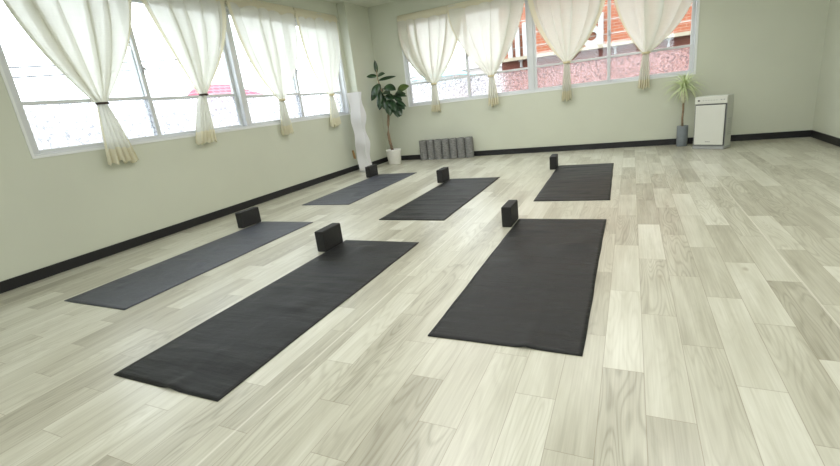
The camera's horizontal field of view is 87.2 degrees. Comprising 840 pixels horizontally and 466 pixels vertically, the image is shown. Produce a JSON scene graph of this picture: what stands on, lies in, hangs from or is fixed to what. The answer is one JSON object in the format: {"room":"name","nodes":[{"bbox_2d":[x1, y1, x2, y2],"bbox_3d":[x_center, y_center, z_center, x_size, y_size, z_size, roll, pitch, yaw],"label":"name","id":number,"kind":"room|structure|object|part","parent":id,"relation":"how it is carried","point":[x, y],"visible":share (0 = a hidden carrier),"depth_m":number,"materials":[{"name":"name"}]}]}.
{"room":"exercise studio","nodes":[
{"label":"exercise studio","id":0,"kind":"room"},
{"bbox_2d":[0,0,357,281],"bbox_3d":[-2.861,-0.953,3.349,0.180,2.440,9.544,1,18,25],"label":"wall","id":1,"kind":"structure","parent":0,"point":[54,209],"depth_m":3.93,"materials":[{"name":"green paint"}]},
{"bbox_2d":[0,0,349,158],"bbox_3d":[-2.078,-1.801,4.882,0.117,1.279,4.246,1,18,25],"label":"window","id":2,"kind":"structure","parent":1,"relation":"in","point":[50,128],"depth_m":4.05,"materials":[{"name":"white glass"}]},
{"bbox_3d":[-2.711,-1.317,3.527,0.030,1.213,1.036,1,18,25],"label":"sash","id":3,"kind":"part","parent":2,"relation":"part of","materials":[{"name":"silver metal"}]},
{"bbox_3d":[-2.662,-0.915,3.648,0.005,0.320,0.960,1,18,25],"label":"frosted pane","id":4,"kind":"part","parent":2,"relation":"part of","materials":[{"name":"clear glass"}]},
{"bbox_3d":[-2.327,-1.632,4.421,0.030,1.213,1.091,1,18,25],"label":"sash","id":5,"kind":"part","parent":2,"relation":"part of","materials":[{"name":"silver metal"}]},
{"bbox_3d":[-2.277,-1.225,4.543,0.005,0.310,1.015,1,18,25],"label":"frosted pane","id":6,"kind":"part","parent":2,"relation":"part of","materials":[{"name":"clear glass"}]},
{"bbox_3d":[-1.836,-1.971,5.353,0.030,1.213,1.001,1,18,25],"label":"sash","id":7,"kind":"part","parent":2,"relation":"part of","materials":[{"name":"silver metal"}]},
{"bbox_3d":[-1.785,-1.550,5.479,0.005,0.280,0.925,1,18,25],"label":"frosted pane","id":8,"kind":"part","parent":2,"relation":"part of","materials":[{"name":"clear glass"}]},
{"bbox_3d":[-1.463,-2.279,6.225,0.030,1.213,1.076,1,18,25],"label":"sash","id":9,"kind":"part","parent":2,"relation":"part of","materials":[{"name":"silver metal"}]},
{"bbox_3d":[-1.411,-1.853,6.353,0.005,0.270,1.000,1,18,25],"label":"frosted pane","id":10,"kind":"part","parent":2,"relation":"part of","materials":[{"name":"clear glass"}]},
{"bbox_2d":[0,164,359,293],"bbox_3d":[-2.738,0.247,3.439,0.012,0.078,8.700,1,18,25],"label":"baseboard","id":11,"kind":"structure","parent":1,"relation":"attached to","point":[39,274],"depth_m":3.98,"materials":[{"name":"black wood"}]},
{"bbox_3d":[-2.068,-2.468,4.691,0.051,0.014,4.194,1,18,25],"label":"curtain rod","id":12,"kind":"object","parent":1,"relation":"attached to","visible":0},
{"bbox_2d":[2,0,138,164],"bbox_3d":[-2.594,-1.314,3.524,0.107,1.543,1.029,1,18,25],"label":"curtain","id":13,"kind":"object","parent":12,"relation":"hanging from","point":[87,41],"visible":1,"depth_m":3.47,"materials":[{"name":"beige fabric"}]},
{"bbox_2d":[140,0,226,144],"bbox_3d":[-2.178,-1.657,4.400,0.100,1.487,1.021,1,18,25],"label":"curtain","id":14,"kind":"object","parent":12,"relation":"hanging from","point":[194,31],"visible":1,"depth_m":4.34,"materials":[{"name":"beige fabric"}]},
{"bbox_2d":[225,0,297,135],"bbox_3d":[-1.739,-1.963,5.323,0.100,1.533,1.112,1,18,25],"label":"curtain","id":15,"kind":"object","parent":12,"relation":"hanging from","point":[266,31],"visible":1,"depth_m":5.22,"materials":[{"name":"beige fabric"}]},
{"bbox_2d":[293,7,340,127],"bbox_3d":[-1.313,-2.273,6.207,0.101,1.548,0.949,1,18,25],"label":"curtain","id":16,"kind":"object","parent":12,"relation":"hanging from","point":[319,35],"visible":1,"depth_m":6.10,"materials":[{"name":"beige fabric"}]},
{"bbox_2d":[324,0,397,7],"bbox_3d":[-0.224,-2.140,1.766,6.253,0.120,9.724,1,18,25],"label":"ceiling","id":17,"kind":"structure","parent":0,"point":[365,3],"depth_m":6.65,"materials":[{"name":"paint"}]},
{"bbox_2d":[336,2,386,161],"bbox_3d":[-0.892,-2.315,7.092,0.138,2.440,0.664,1,18,25],"label":"column","id":18,"kind":"structure","parent":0,"point":[354,22],"depth_m":6.91,"materials":[{"name":"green paint"}]},
{"bbox_2d":[372,157,387,164],"bbox_3d":[-0.750,-1.188,7.415,0.138,0.078,0.664,1,18,25],"label":"baseboard","id":19,"kind":"structure","parent":18,"relation":"attached to","point":[383,160],"depth_m":7.43,"materials":[{"name":"black wood"}]},
{"bbox_2d":[0,137,839,465],"bbox_3d":[0.070,0.295,2.498,6.253,0.120,9.724,1,18,25],"label":"floor","id":20,"kind":"structure","parent":0,"point":[713,336],"depth_m":1.77,"materials":[{"name":"beige wood"}]},
{"bbox_2d":[64,221,312,309],"bbox_3d":[-1.603,0.158,3.385,0.613,0.016,1.744,1,18,25],"label":"yoga mat","id":21,"kind":"object","parent":20,"relation":"on","point":[123,293],"visible":1,"depth_m":3.13,"materials":[{"name":"rubber"}]},
{"bbox_2d":[235,207,260,227],"bbox_3d":[-1.626,-0.148,4.180,0.072,0.150,0.228,2,19,27],"label":"block","id":22,"kind":"object","parent":20,"relation":"on","point":[245,218],"visible":1,"depth_m":4.14,"materials":[{"name":"black plastic"}]},
{"bbox_2d":[114,240,418,401],"bbox_3d":[-0.642,0.321,2.452,0.614,0.018,1.744,1,18,25],"label":"yoga mat","id":23,"kind":"object","parent":20,"relation":"on","point":[208,361],"visible":1,"depth_m":2.12,"materials":[{"name":"grey rubber"}]},
{"bbox_2d":[314,223,342,251],"bbox_3d":[-0.660,0.029,3.204,0.072,0.150,0.228,1,18,25],"label":"block","id":24,"kind":"object","parent":20,"relation":"on","point":[329,236],"visible":1,"depth_m":3.15,"materials":[{"name":"black plastic"}]},
{"bbox_2d":[347,92,371,171],"bbox_3d":[-0.895,-1.510,6.644,0.214,1.165,0.202,-3,17,12],"label":"floor lamp","id":25,"kind":"object","parent":20,"relation":"on","point":[358,114],"visible":0.95,"depth_m":6.58,"materials":[{"name":"white paper"}]},
{"bbox_2d":[303,172,416,204],"bbox_3d":[-0.668,-0.573,5.443,0.613,0.016,1.745,1,18,24],"label":"yoga mat","id":26,"kind":"object","parent":20,"relation":"on","point":[350,194],"visible":1,"depth_m":5.27,"materials":[{"name":"rubber"}]},
{"bbox_2d":[365,164,377,177],"bbox_3d":[-0.682,-0.877,6.229,0.072,0.150,0.228,1,18,24],"label":"block","id":27,"kind":"object","parent":20,"relation":"on","point":[371,170],"visible":1,"depth_m":6.16,"materials":[{"name":"black plastic"}]},
{"bbox_2d":[367,60,408,164],"bbox_3d":[-0.434,-1.891,6.944,0.651,1.612,0.332,1,18,25],"label":"rubber plant","id":28,"kind":"object","parent":20,"relation":"on","point":[386,101],"visible":1,"depth_m":6.83,"materials":[{"name":"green plant"}]},
{"bbox_3d":[-0.419,-1.242,7.178,0.252,0.240,0.252,1,18,25],"label":"pot","id":29,"kind":"part","parent":28,"relation":"part of","materials":[{"name":"white ceramic"}]},
{"bbox_2d":[419,140,427,159],"bbox_3d":[0.060,-1.361,7.250,0.126,0.315,0.126,1,18,25],"label":"foam roller","id":30,"kind":"object","parent":20,"relation":"on","point":[422,143],"visible":0.96,"depth_m":7.20,"materials":[{"name":"grey plastic"}]},
{"bbox_2d":[426,139,434,159],"bbox_3d":[0.181,-1.360,7.198,0.126,0.315,0.126,-15,18,-24],"label":"foam roller","id":31,"kind":"object","parent":20,"relation":"on","point":[430,143],"visible":0.92,"depth_m":7.15,"materials":[{"name":"grey plastic"}]},
{"bbox_2d":[434,139,442,159],"bbox_3d":[0.295,-1.354,7.133,0.126,0.315,0.126,-3,17,13],"label":"foam roller","id":32,"kind":"object","parent":20,"relation":"on","point":[437,142],"visible":1,"depth_m":7.09,"materials":[{"name":"grey plastic"}]},
{"bbox_2d":[379,177,499,220],"bbox_3d":[0.278,-0.384,4.425,0.614,0.022,1.744,1,18,25],"label":"yoga mat","id":33,"kind":"object","parent":20,"relation":"on","point":[439,203],"visible":1,"depth_m":4.21,"materials":[{"name":"grey rubber"}]},
{"bbox_2d":[436,167,449,182],"bbox_3d":[0.272,-0.687,5.211,0.072,0.150,0.228,1,18,25],"label":"block","id":34,"kind":"object","parent":20,"relation":"on","point":[442,173],"visible":0.98,"depth_m":5.13,"materials":[{"name":"black plastic"}]},
{"bbox_2d":[441,138,450,158],"bbox_3d":[0.418,-1.354,7.085,0.126,0.315,0.126,-20,21,-36],"label":"foam roller","id":35,"kind":"object","parent":20,"relation":"on","point":[445,142],"visible":0.91,"depth_m":7.04,"materials":[{"name":"grey plastic"}]},
{"bbox_2d":[449,138,457,158],"bbox_3d":[0.536,-1.351,7.027,0.126,0.315,0.126,-7,17,0],"label":"foam roller","id":36,"kind":"object","parent":20,"relation":"on","point":[452,141],"visible":0.94,"depth_m":6.98,"materials":[{"name":"grey plastic"}]},
{"bbox_2d":[457,137,465,157],"bbox_3d":[0.653,-1.347,6.965,0.126,0.315,0.126,6,21,37],"label":"foam roller","id":37,"kind":"object","parent":20,"relation":"on","point":[461,149],"visible":1,"depth_m":6.92,"materials":[{"name":"grey plastic"}]},
{"bbox_2d":[465,136,473,157],"bbox_3d":[0.776,-1.347,6.918,0.126,0.315,0.126,-11,17,-12],"label":"foam roller","id":38,"kind":"object","parent":20,"relation":"on","point":[468,140],"visible":1,"depth_m":6.87,"materials":[{"name":"grey plastic"}]},
{"bbox_2d":[501,200,517,226],"bbox_3d":[0.664,-0.147,3.257,0.072,0.150,0.228,1,18,25],"label":"block","id":39,"kind":"object","parent":20,"relation":"on","point":[509,210],"visible":1,"depth_m":3.17,"materials":[{"name":"black plastic"}]},
{"bbox_2d":[428,219,605,355],"bbox_3d":[0.666,0.159,2.461,0.614,0.023,1.744,1,18,25],"label":"yoga mat","id":40,"kind":"object","parent":20,"relation":"on","point":[535,290],"visible":1,"depth_m":2.12,"materials":[{"name":"grey rubber"}]},
{"bbox_2d":[549,154,557,169],"bbox_3d":[1.580,-0.843,5.205,0.072,0.150,0.228,1,18,24],"label":"block","id":41,"kind":"object","parent":20,"relation":"on","point":[553,158],"visible":1,"depth_m":5.11,"materials":[{"name":"black plastic"}]},
{"bbox_2d":[534,163,613,200],"bbox_3d":[1.601,-0.544,4.437,0.614,0.016,1.745,1,18,24],"label":"yoga mat","id":42,"kind":"object","parent":20,"relation":"on","point":[582,182],"visible":1,"depth_m":4.23,"materials":[{"name":"grey rubber"}]},
{"bbox_2d":[662,68,705,146],"bbox_3d":[3.277,-1.545,5.485,0.556,0.937,0.414,1,18,25],"label":"dracaena plant","id":43,"kind":"object","parent":20,"relation":"on","point":[682,130],"visible":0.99,"depth_m":5.52,"materials":[{"name":"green plant"}]},
{"bbox_3d":[3.352,-1.242,5.641,0.126,0.254,0.126,1,18,25],"label":"pot","id":44,"kind":"part","parent":43,"relation":"part of","materials":[{"name":"grey ceramic"}]},
{"bbox_3d":[3.311,-1.545,5.551,0.032,0.429,0.028,1,18,25],"label":"stem","id":45,"kind":"part","parent":43,"relation":"part of","materials":[{"name":"brown plant"}]},
{"bbox_2d":[692,94,733,148],"bbox_3d":[3.454,-1.308,5.204,0.203,0.605,0.340,-18,20,-33],"label":"air purifier","id":46,"kind":"object","parent":20,"relation":"on","point":[713,113],"visible":1,"depth_m":5.12,"materials":[{"name":"grey plastic"}]},
{"bbox_3d":[3.388,-1.264,5.164,0.009,0.470,0.324,-18,20,-33],"label":"shadow gap frame","id":47,"kind":"part","parent":46,"relation":"part of","materials":[{"name":"grey plastic"}]},
{"bbox_3d":[3.381,-1.261,5.159,0.010,0.455,0.308,-18,20,-33],"label":"panel","id":48,"kind":"part","parent":46,"relation":"part of","materials":[{"name":"beige plastic"}]},
{"bbox_3d":[3.359,-1.533,5.085,0.024,0.082,0.336,-18,20,-33],"label":"control panel","id":49,"kind":"part","parent":46,"relation":"part of","materials":[{"name":"beige plastic"}]},
{"bbox_2d":[368,0,829,155],"bbox_3d":[1.884,-2.390,6.228,6.253,2.440,0.180,1,18,25],"label":"wall","id":50,"kind":"structure","parent":0,"point":[768,54],"depth_m":5.77,"materials":[{"name":"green paint"}]},
{"bbox_2d":[402,0,699,106],"bbox_3d":[1.580,-2.649,6.236,4.016,1.279,0.117,1,18,25],"label":"window","id":51,"kind":"structure","parent":50,"relation":"in","point":[670,61],"depth_m":6.15,"materials":[{"name":"silver metal"}]},
{"bbox_3d":[0.254,-2.672,6.846,1.031,1.213,0.030,1,18,25],"label":"sash","id":52,"kind":"part","parent":51,"relation":"part of","materials":[{"name":"silver metal"}]},
{"bbox_3d":[0.304,-2.250,6.972,0.955,0.277,0.005,1,18,25],"label":"frosted pane","id":53,"kind":"part","parent":51,"relation":"part of","materials":[{"name":"clear glass"}]},
{"bbox_3d":[1.129,-2.666,6.475,0.951,1.213,0.030,1,18,25],"label":"sash","id":54,"kind":"part","parent":51,"relation":"part of","materials":[{"name":"silver metal"}]},
{"bbox_3d":[1.179,-2.244,6.602,0.875,0.277,0.005,1,18,25],"label":"frosted pane","id":55,"kind":"part","parent":51,"relation":"part of","materials":[{"name":"clear glass"}]},
{"bbox_3d":[2.049,-2.634,6.000,1.001,1.213,0.030,1,18,25],"label":"sash","id":56,"kind":"part","parent":51,"relation":"part of","materials":[{"name":"silver metal"}]},
{"bbox_3d":[2.100,-2.212,6.126,0.925,0.277,0.005,1,18,25],"label":"frosted pane","id":57,"kind":"part","parent":51,"relation":"part of","materials":[{"name":"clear glass"}]},
{"bbox_3d":[2.979,-2.206,5.754,0.915,0.277,0.005,1,18,25],"label":"frosted pane","id":58,"kind":"part","parent":51,"relation":"part of","materials":[{"name":"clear glass"}]},
{"bbox_3d":[2.928,-2.628,5.627,0.991,1.213,0.030,1,18,25],"label":"sash","id":59,"kind":"part","parent":51,"relation":"part of","materials":[{"name":"silver metal"}]},
{"bbox_2d":[401,130,810,159],"bbox_3d":[2.037,-1.236,6.456,5.743,0.078,0.012,1,18,25],"label":"baseboard","id":60,"kind":"structure","parent":50,"relation":"attached to","point":[805,133],"depth_m":6.10,"materials":[{"name":"black wood"}]},
{"bbox_3d":[1.468,-3.252,5.984,4.034,0.014,0.051,1,18,25],"label":"curtain rod","id":61,"kind":"object","parent":50,"relation":"attached to","visible":0},
{"bbox_2d":[397,6,457,111],"bbox_3d":[0.199,-2.621,6.776,1.075,1.497,0.111,1,18,23],"label":"curtain","id":62,"kind":"object","parent":61,"relation":"hanging from","point":[428,42],"visible":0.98,"depth_m":6.71,"materials":[{"name":"beige fabric"}]},
{"bbox_2d":[446,0,523,106],"bbox_3d":[0.976,-2.595,6.378,1.164,1.498,0.122,1,18,25],"label":"curtain","id":63,"kind":"object","parent":61,"relation":"hanging from","point":[486,30],"visible":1,"depth_m":6.29,"materials":[{"name":"beige fabric"}]},
{"bbox_2d":[527,0,606,101],"bbox_3d":[1.982,-2.565,5.939,1.049,1.536,0.095,1,18,25],"label":"curtain","id":64,"kind":"object","parent":61,"relation":"hanging from","point":[565,26],"visible":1,"depth_m":5.89,"materials":[{"name":"beige fabric"}]},
{"bbox_2d":[613,0,692,89],"bbox_3d":[2.898,-2.567,5.493,0.988,1.486,0.108,1,18,25],"label":"curtain","id":65,"kind":"object","parent":61,"relation":"hanging from","point":[647,23],"visible":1,"depth_m":5.50,"materials":[{"name":"beige fabric"}]},
{"bbox_2d":[812,0,839,137],"bbox_3d":[2.632,-0.837,0.761,0.180,2.440,9.544,1,18,25],"label":"wall","id":66,"kind":"structure","parent":0,"point":[827,109],"depth_m":4.78,"materials":[{"name":"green paint"}]},
{"bbox_2d":[810,130,839,146],"bbox_3d":[2.717,0.257,1.217,0.012,0.078,9.364,1,18,25],"label":"baseboard","id":67,"kind":"structure","parent":66,"relation":"attached to","point":[830,139],"depth_m":4.83,"materials":[{"name":"black wood"}]},
{"label":"outside","id":68,"kind":"structure","parent":0,"visible":0},
{"bbox_3d":[2.130,-0.671,16.218,130.000,0.200,150.000,1,18,25],"label":"ground","id":69,"kind":"structure","parent":68,"visible":0},
{"bbox_2d":[187,84,262,95],"bbox_3d":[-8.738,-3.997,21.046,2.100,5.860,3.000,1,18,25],"label":"house","id":70,"kind":"structure","parent":69,"relation":"on","point":[214,88],"depth_m":19.41,"materials":[{"name":"tile"}]},
{"bbox_2d":[411,70,474,82],"bbox_3d":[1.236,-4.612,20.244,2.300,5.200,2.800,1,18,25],"label":"house","id":71,"kind":"structure","parent":69,"relation":"on","point":[457,73],"depth_m":18.72,"materials":[{"name":"metal"}]},
{"bbox_2d":[410,62,501,78],"bbox_3d":[2.425,-7.456,27.919,5.900,5.950,4.100,1,18,25],"label":"house","id":72,"kind":"structure","parent":69,"relation":"on","point":[474,69],"depth_m":25.85,"materials":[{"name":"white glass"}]},
{"bbox_2d":[502,0,691,70],"bbox_3d":[9.547,-5.658,13.046,13.170,9.400,6.280,1,18,25],"label":"brick building","id":73,"kind":"structure","parent":69,"relation":"on","point":[621,43],"depth_m":11.99,"materials":[{"name":"orange brick"}]},
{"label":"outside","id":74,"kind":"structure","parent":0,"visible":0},
{"bbox_2d":[9,52,303,67],"bbox_3d":[-8.254,-8.207,19.656,0.044,3.046,40.003,1,18,25],"label":"power line","id":75,"kind":"object","parent":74,"point":[298,52],"visible":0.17,"depth_m":14.44,"materials":[{"name":"black"}]},
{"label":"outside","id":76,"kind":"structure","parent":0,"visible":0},
{"bbox_2d":[13,57,306,77],"bbox_3d":[-8.223,-7.950,19.733,0.044,3.046,40.003,1,18,25],"label":"power line","id":77,"kind":"object","parent":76,"point":[299,57],"visible":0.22,"depth_m":15.37,"materials":[{"name":"black"}]}
]}

